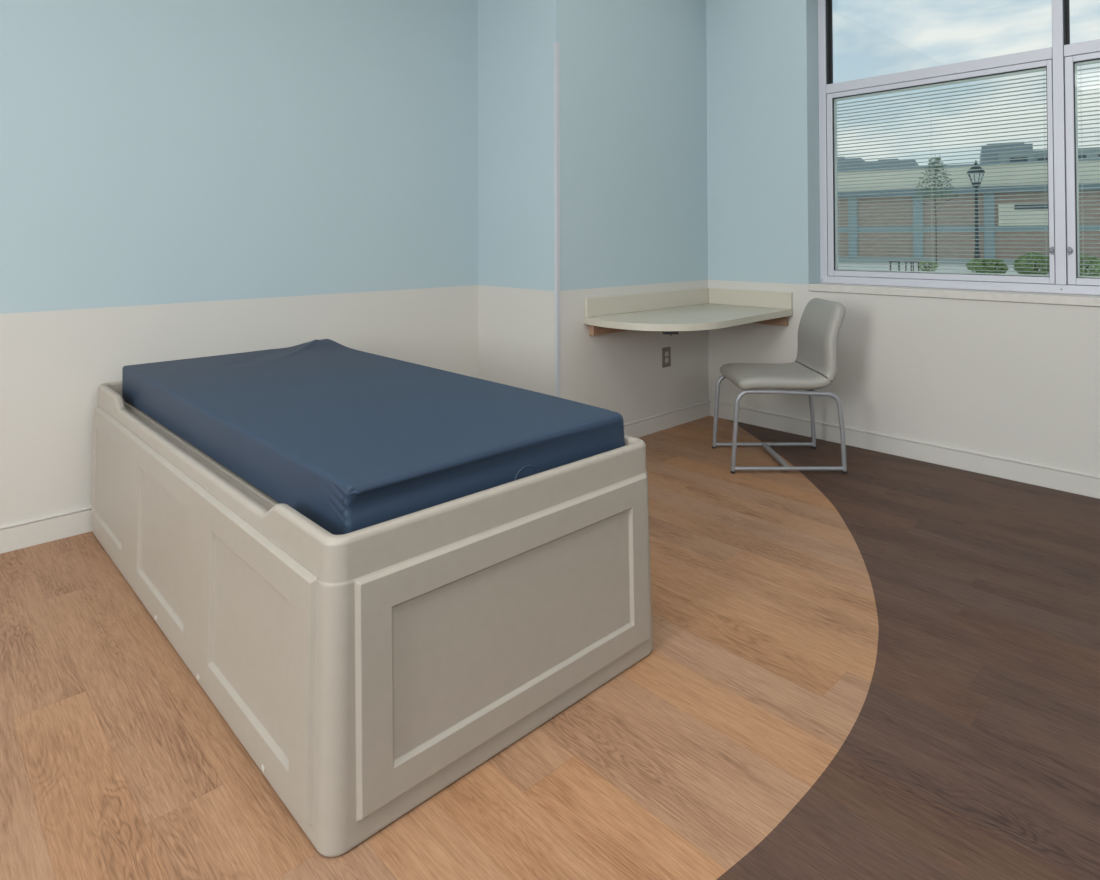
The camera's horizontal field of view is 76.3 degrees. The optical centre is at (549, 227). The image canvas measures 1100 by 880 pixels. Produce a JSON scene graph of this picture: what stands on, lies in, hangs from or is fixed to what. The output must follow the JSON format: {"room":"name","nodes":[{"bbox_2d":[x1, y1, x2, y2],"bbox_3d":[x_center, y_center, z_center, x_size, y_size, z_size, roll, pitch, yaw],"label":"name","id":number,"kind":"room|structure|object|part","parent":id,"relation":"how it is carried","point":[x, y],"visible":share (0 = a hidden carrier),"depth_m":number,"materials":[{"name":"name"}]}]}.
{"room":"hospital room","nodes":[
{"label":"hospital room","id":0,"kind":"room"},
{"bbox_2d":[0,0,477,525],"bbox_3d":[-2.944,-0.257,1.931,6.798,2.950,0.120,1,-1,-43],"label":"wall","id":1,"kind":"structure","parent":0,"point":[180,179],"depth_m":3.19,"materials":[{"name":"blue paint"}]},
{"bbox_2d":[0,505,92,553],"bbox_3d":[-2.893,1.166,1.861,6.798,0.102,0.014,1,-1,-43],"label":"baseboard","id":2,"kind":"structure","parent":1,"relation":"attached to","point":[47,528],"depth_m":2.73,"materials":[{"name":"grey paint"}]},
{"bbox_2d":[0,416,1099,879],"bbox_3d":[-0.604,1.188,0.398,8.310,0.001,5.487,1,-1,-43],"label":"floor","id":3,"kind":"structure","parent":0,"point":[887,667],"depth_m":1.71,"materials":[{"name":"brown wood"}]},
{"bbox_2d":[91,381,652,856],"bbox_3d":[-0.769,0.918,2.417,1.028,0.594,2.098,1,-1,-43],"label":"platform bed","id":4,"kind":"object","parent":3,"relation":"on","point":[364,673],"visible":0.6,"depth_m":1.59,"materials":[{"name":"beige plastic"}]},
{"bbox_3d":[-1.139,0.936,2.076,0.023,0.477,1.972,1,-1,-43],"label":"panel","id":5,"kind":"part","parent":4,"relation":"part of","materials":[{"name":"beige plastic"}]},
{"bbox_2d":[122,339,624,534],"bbox_3d":[-0.745,0.598,2.411,0.882,0.161,1.902,1,-1,-43],"label":"mattress","id":6,"kind":"object","parent":4,"relation":"on","point":[346,438],"visible":0.91,"depth_m":1.95,"materials":[{"name":"blue plastic"}]},
{"bbox_3d":[-0.050,0.924,1.669,0.902,0.464,0.022,1,-1,-43],"label":"panel","id":7,"kind":"part","parent":4,"relation":"part of","materials":[{"name":"beige plastic"}]},
{"bbox_2d":[712,298,846,473],"bbox_3d":[1.208,0.810,3.726,0.602,0.847,0.472,0,-1,1],"label":"chair","id":8,"kind":"object","parent":3,"relation":"on","point":[815,365],"visible":1,"depth_m":3.56,"materials":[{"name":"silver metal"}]},
{"bbox_3d":[1.040,1.022,3.933,0.261,0.408,0.023,0,-1,1],"label":"leg","id":9,"kind":"part","parent":8,"relation":"part of","materials":[{"name":"silver metal"}]},
{"bbox_3d":[1.036,1.016,3.517,0.261,0.408,0.023,0,-1,1],"label":"leg","id":10,"kind":"part","parent":8,"relation":"part of","materials":[{"name":"silver metal"}]},
{"bbox_3d":[1.202,1.214,3.928,0.556,0.020,0.020,0,-1,1],"label":"floor rail","id":11,"kind":"part","parent":8,"relation":"part of","materials":[{"name":"silver metal"}]},
{"bbox_3d":[1.182,0.784,3.727,0.466,0.082,0.472,0,-1,1],"label":"seat","id":12,"kind":"part","parent":8,"relation":"part of","materials":[{"name":"grey plastic"}]},
{"bbox_3d":[1.196,0.827,3.518,0.063,0.026,0.023,0,-1,1],"label":"seat rail","id":13,"kind":"part","parent":8,"relation":"part of","materials":[{"name":"silver metal"}]},
{"bbox_3d":[1.198,1.208,3.512,0.556,0.020,0.020,0,-1,1],"label":"floor rail","id":14,"kind":"part","parent":8,"relation":"part of","materials":[{"name":"silver metal"}]},
{"bbox_3d":[1.361,1.023,3.930,0.262,0.402,0.023,0,-1,1],"label":"leg","id":15,"kind":"part","parent":8,"relation":"part of","materials":[{"name":"silver metal"}]},
{"bbox_3d":[1.357,1.017,3.514,0.262,0.402,0.023,0,-1,1],"label":"leg","id":16,"kind":"part","parent":8,"relation":"part of","materials":[{"name":"silver metal"}]},
{"bbox_3d":[1.442,0.582,3.728,0.135,0.393,0.472,0,-1,1],"label":"backrest","id":17,"kind":"part","parent":8,"relation":"part of","materials":[{"name":"grey plastic"}]},
{"bbox_2d":[478,0,708,422],"bbox_3d":[0.268,-0.228,4.502,1.402,2.950,0.807,1,-1,-43],"label":"wall","id":18,"kind":"structure","parent":0,"point":[633,73],"depth_m":4.06,"materials":[{"name":"blue paint"}]},
{"bbox_2d":[554,42,559,397],"bbox_3d":[0.038,0.071,3.734,0.021,2.126,0.021,1,-1,-43],"label":"guard","id":19,"kind":"object","parent":18,"relation":"attached to","point":[556,44],"visible":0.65,"depth_m":3.73,"materials":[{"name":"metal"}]},
{"bbox_2d":[585,288,708,316],"bbox_3d":[0.630,0.446,4.263,1.192,0.102,0.019,1,-1,-43],"label":"backsplash","id":20,"kind":"structure","parent":18,"relation":"attached to","point":[600,306],"depth_m":4.19,"materials":[{"name":"beige laminate"}]},
{"bbox_2d":[662,347,670,367],"bbox_3d":[0.724,0.804,4.354,0.082,0.122,0.008,1,-1,-43],"label":"wall outlet","id":21,"kind":"object","parent":18,"relation":"attached to","point":[666,352],"visible":1,"depth_m":4.35,"materials":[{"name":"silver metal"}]},
{"bbox_2d":[624,400,709,437],"bbox_3d":[0.555,1.191,4.182,1.402,0.102,0.014,1,-1,-43],"label":"baseboard","id":22,"kind":"structure","parent":18,"relation":"attached to","point":[638,428],"depth_m":4.33,"materials":[{"name":"grey paint"}]},
{"bbox_2d":[584,288,792,335],"bbox_3d":[0.829,0.493,4.024,1.232,0.204,0.637,1,-1,-43],"label":"desk","id":23,"kind":"object","parent":18,"relation":"attached to","point":[668,312],"visible":1,"depth_m":4.08,"materials":[{"name":"beige laminate"}]},
{"bbox_2d":[706,0,1099,474],"bbox_3d":[2.475,-0.250,3.425,0.320,2.950,5.407,1,-1,-43],"label":"wall","id":24,"kind":"structure","parent":0,"point":[1014,380],"depth_m":4.04,"materials":[{"name":"paint"}]},
{"bbox_2d":[709,288,792,309],"bbox_3d":[1.264,0.447,4.447,0.019,0.102,0.584,1,-1,-43],"label":"backsplash","id":25,"kind":"structure","parent":24,"relation":"attached to","point":[753,298],"depth_m":4.42,"materials":[{"name":"beige laminate"}]},
{"bbox_2d":[709,400,1099,498],"bbox_3d":[2.641,1.167,2.990,0.014,0.102,4.586,1,-1,-43],"label":"baseboard","id":26,"kind":"structure","parent":24,"relation":"attached to","point":[1086,484],"depth_m":3.66,"materials":[{"name":"grey paint"}]},
{"bbox_2d":[808,283,1099,306],"bbox_3d":[2.547,0.339,3.302,0.276,0.040,2.646,1,-1,-43],"label":"trim","id":27,"kind":"structure","parent":24,"relation":"attached to","point":[988,295],"depth_m":3.58,"materials":[{"name":"beige stone"}]},
{"bbox_2d":[818,0,1099,294],"bbox_3d":[2.590,-0.589,3.359,0.110,1.815,2.646,1,-1,-43],"label":"window","id":28,"kind":"structure","parent":24,"relation":"in","point":[1059,60],"depth_m":3.54,"materials":[{"name":"silver metal"}]},
{"bbox_3d":[2.098,-0.269,3.862,0.067,1.103,1.136,1,-1,-43],"label":"sash","id":29,"kind":"part","parent":28,"relation":"part of","materials":[{"name":"silver metal"}]},
{"bbox_2d":[834,67,1048,275],"bbox_3d":[2.101,-0.271,3.853,0.020,1.039,1.074,1,-1,-43],"label":"blind","id":30,"kind":"object","parent":28,"relation":"attached to","point":[1038,69],"visible":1,"depth_m":3.79,"materials":[{"name":"white metal"}]},
{"bbox_3d":[1.737,-0.265,4.225,0.001,1.021,0.001,1,-1,-43],"label":"ladder cord","id":31,"kind":"part","parent":30,"relation":"part of","materials":[{"name":"white fabric"}]},
{"bbox_3d":[2.095,-0.271,3.848,0.001,1.021,0.001,1,-1,-43],"label":"ladder cord","id":32,"kind":"part","parent":30,"relation":"part of","materials":[{"name":"white fabric"}]},
{"bbox_3d":[2.099,-0.783,3.861,0.020,0.014,1.064,1,-1,-43],"label":"head rail","id":33,"kind":"part","parent":30,"relation":"part of","materials":[{"name":"white metal"}]},
{"bbox_3d":[2.103,0.243,3.846,0.012,0.007,1.064,1,-1,-43],"label":"rail","id":34,"kind":"part","parent":30,"relation":"part of","materials":[{"name":"white metal"}]},
{"bbox_3d":[2.453,-0.278,3.470,0.001,1.021,0.001,1,-1,-43],"label":"ladder cord","id":35,"kind":"part","parent":30,"relation":"part of","materials":[{"name":"white fabric"}]},
{"bbox_3d":[2.465,-0.278,3.482,0.001,1.021,0.001,1,-1,-43],"label":"ladder cord","id":36,"kind":"part","parent":30,"relation":"part of","materials":[{"name":"white fabric"}]},
{"bbox_3d":[2.992,-0.286,2.918,0.067,1.103,1.364,1,-1,-43],"label":"sash","id":37,"kind":"part","parent":28,"relation":"part of","materials":[{"name":"silver metal"}]},
{"bbox_2d":[1075,59,1099,277],"bbox_3d":[2.995,-0.288,2.910,0.020,1.039,1.302,1,-1,-43],"label":"blind","id":38,"kind":"object","parent":28,"relation":"attached to","point":[1092,61],"visible":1,"depth_m":3.36,"materials":[{"name":"white metal"}]},
{"bbox_3d":[2.554,-0.280,3.363,0.001,1.021,0.001,1,-1,-43],"label":"ladder cord","id":39,"kind":"part","parent":38,"relation":"part of","materials":[{"name":"white fabric"}]},
{"bbox_3d":[2.567,-0.280,3.375,0.001,1.021,0.001,1,-1,-43],"label":"ladder cord","id":40,"kind":"part","parent":38,"relation":"part of","materials":[{"name":"white fabric"}]},
{"bbox_3d":[2.994,-0.800,2.918,0.020,0.014,1.292,1,-1,-43],"label":"head rail","id":41,"kind":"part","parent":38,"relation":"part of","materials":[{"name":"white metal"}]},
{"bbox_3d":[2.997,0.226,2.902,0.012,0.007,1.292,1,-1,-43],"label":"rail","id":42,"kind":"part","parent":38,"relation":"part of","materials":[{"name":"white metal"}]},
{"label":"outside","id":43,"kind":"structure","parent":0,"visible":0},
{"bbox_2d":[839,262,1096,276],"bbox_3d":[16.643,2.204,53.874,89.670,0.190,130.000,1,-1,-43],"label":"ground","id":44,"kind":"structure","parent":43,"point":[855,266],"depth_m":31.19,"materials":[{"name":"concrete"}]},
{"bbox_2d":[837,157,918,170],"bbox_3d":[21.567,-1.393,48.810,7.200,6.900,5.400,-1,-1,31],"label":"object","id":45,"kind":"object","parent":44,"relation":"on","point":[844,159],"visible":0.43,"depth_m":46.10,"materials":[{"name":"plant"}]},
{"bbox_2d":[889,261,900,271],"bbox_3d":[12.994,1.472,26.382,0.400,0.461,0.440,-1,-1,24],"label":"garden stool","id":46,"kind":"object","parent":44,"relation":"on","point":[889,261],"visible":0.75,"depth_m":26.21,"materials":[{"name":"black metal"}]},
{"bbox_2d":[904,261,919,272],"bbox_3d":[13.518,1.467,26.120,0.400,0.461,0.440,0,-1,-5],"label":"garden stool","id":47,"kind":"object","parent":44,"relation":"on","point":[904,261],"visible":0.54,"depth_m":26.25,"materials":[{"name":"black metal"}]},
{"bbox_2d":[917,260,937,270],"bbox_3d":[14.951,1.518,27.677,0.737,0.489,0.781,1,-1,-43],"label":"shrub","id":48,"kind":"object","parent":44,"relation":"on","point":[923,264],"visible":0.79,"depth_m":27.61,"materials":[{"name":"green plant"}]},
{"bbox_2d":[913,156,957,262],"bbox_3d":[18.105,-0.863,32.990,1.920,5.301,1.865,0,-1,-6],"label":"young tree","id":49,"kind":"object","parent":44,"relation":"on","point":[931,159],"visible":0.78,"depth_m":32.95,"materials":[{"name":"green plant"}]},
{"bbox_3d":[18.149,-2.358,33.026,1.814,2.004,1.949,1,-1,-43],"label":"crown","id":50,"kind":"part","parent":49,"relation":"part of","materials":[{"name":"green plant"}]},
{"bbox_2d":[837,158,1099,265],"bbox_3d":[21.038,-0.587,39.895,25.580,5.020,9.450,-1,-1,31],"label":"building","id":51,"kind":"structure","parent":44,"relation":"on","point":[993,252],"depth_m":35.11,"materials":[{"name":"brown brick"}]},
{"bbox_3d":[23.193,-0.641,33.468,2.950,1.040,0.100,-1,-1,31],"label":"cream panel","id":52,"kind":"part","parent":51,"relation":"part of","materials":[{"name":"beige"}]},
{"bbox_2d":[967,160,984,259],"bbox_3d":[19.193,-0.649,31.497,0.720,4.820,0.720,1,-1,-43],"label":"lamp post","id":53,"kind":"object","parent":44,"relation":"on","point":[975,167],"visible":0.73,"depth_m":31.42,"materials":[{"name":"black metal"}]},
{"bbox_3d":[19.188,-2.249,31.521,0.554,0.420,0.554,0,-1,-21],"label":"lantern glass","id":54,"kind":"part","parent":53,"relation":"part of","materials":[{"name":"white glass"}]},
{"bbox_3d":[19.195,-0.019,31.488,0.340,3.560,0.340,1,-1,-43],"label":"post","id":55,"kind":"part","parent":53,"relation":"part of","materials":[{"name":"black metal"}]},
{"bbox_2d":[965,259,990,271],"bbox_3d":[16.562,1.454,26.835,1.061,0.556,1.094,1,-1,-43],"label":"shrub","id":56,"kind":"object","parent":44,"relation":"on","point":[973,260],"visible":0.23,"depth_m":26.89,"materials":[{"name":"green plant"}]},
{"bbox_2d":[972,258,1009,274],"bbox_3d":[15.152,1.364,24.090,1.088,0.681,1.072,1,-1,-43],"label":"shrub","id":57,"kind":"object","parent":44,"relation":"on","point":[1003,266],"visible":0.7,"depth_m":23.84,"materials":[{"name":"green plant"}]},
{"bbox_2d":[1013,252,1048,274],"bbox_3d":[16.314,1.250,23.604,1.234,0.884,1.227,1,-1,-43],"label":"shrub","id":58,"kind":"object","parent":44,"relation":"on","point":[1045,268],"visible":0.69,"depth_m":23.41,"materials":[{"name":"green plant"}]},
{"bbox_2d":[980,142,1099,163],"bbox_3d":[33.742,-1.735,45.128,10.100,7.400,7.300,-1,-1,31],"label":"building","id":59,"kind":"structure","parent":44,"relation":"on","point":[1019,144],"depth_m":43.86,"materials":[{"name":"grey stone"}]},
{"bbox_2d":[1080,254,1099,277],"bbox_3d":[16.722,1.232,22.152,1.470,0.872,1.494,1,-1,-43],"label":"shrub","id":60,"kind":"object","parent":44,"relation":"on","point":[1085,270],"visible":0.3,"depth_m":21.72,"materials":[{"name":"green plant"}]}
]}

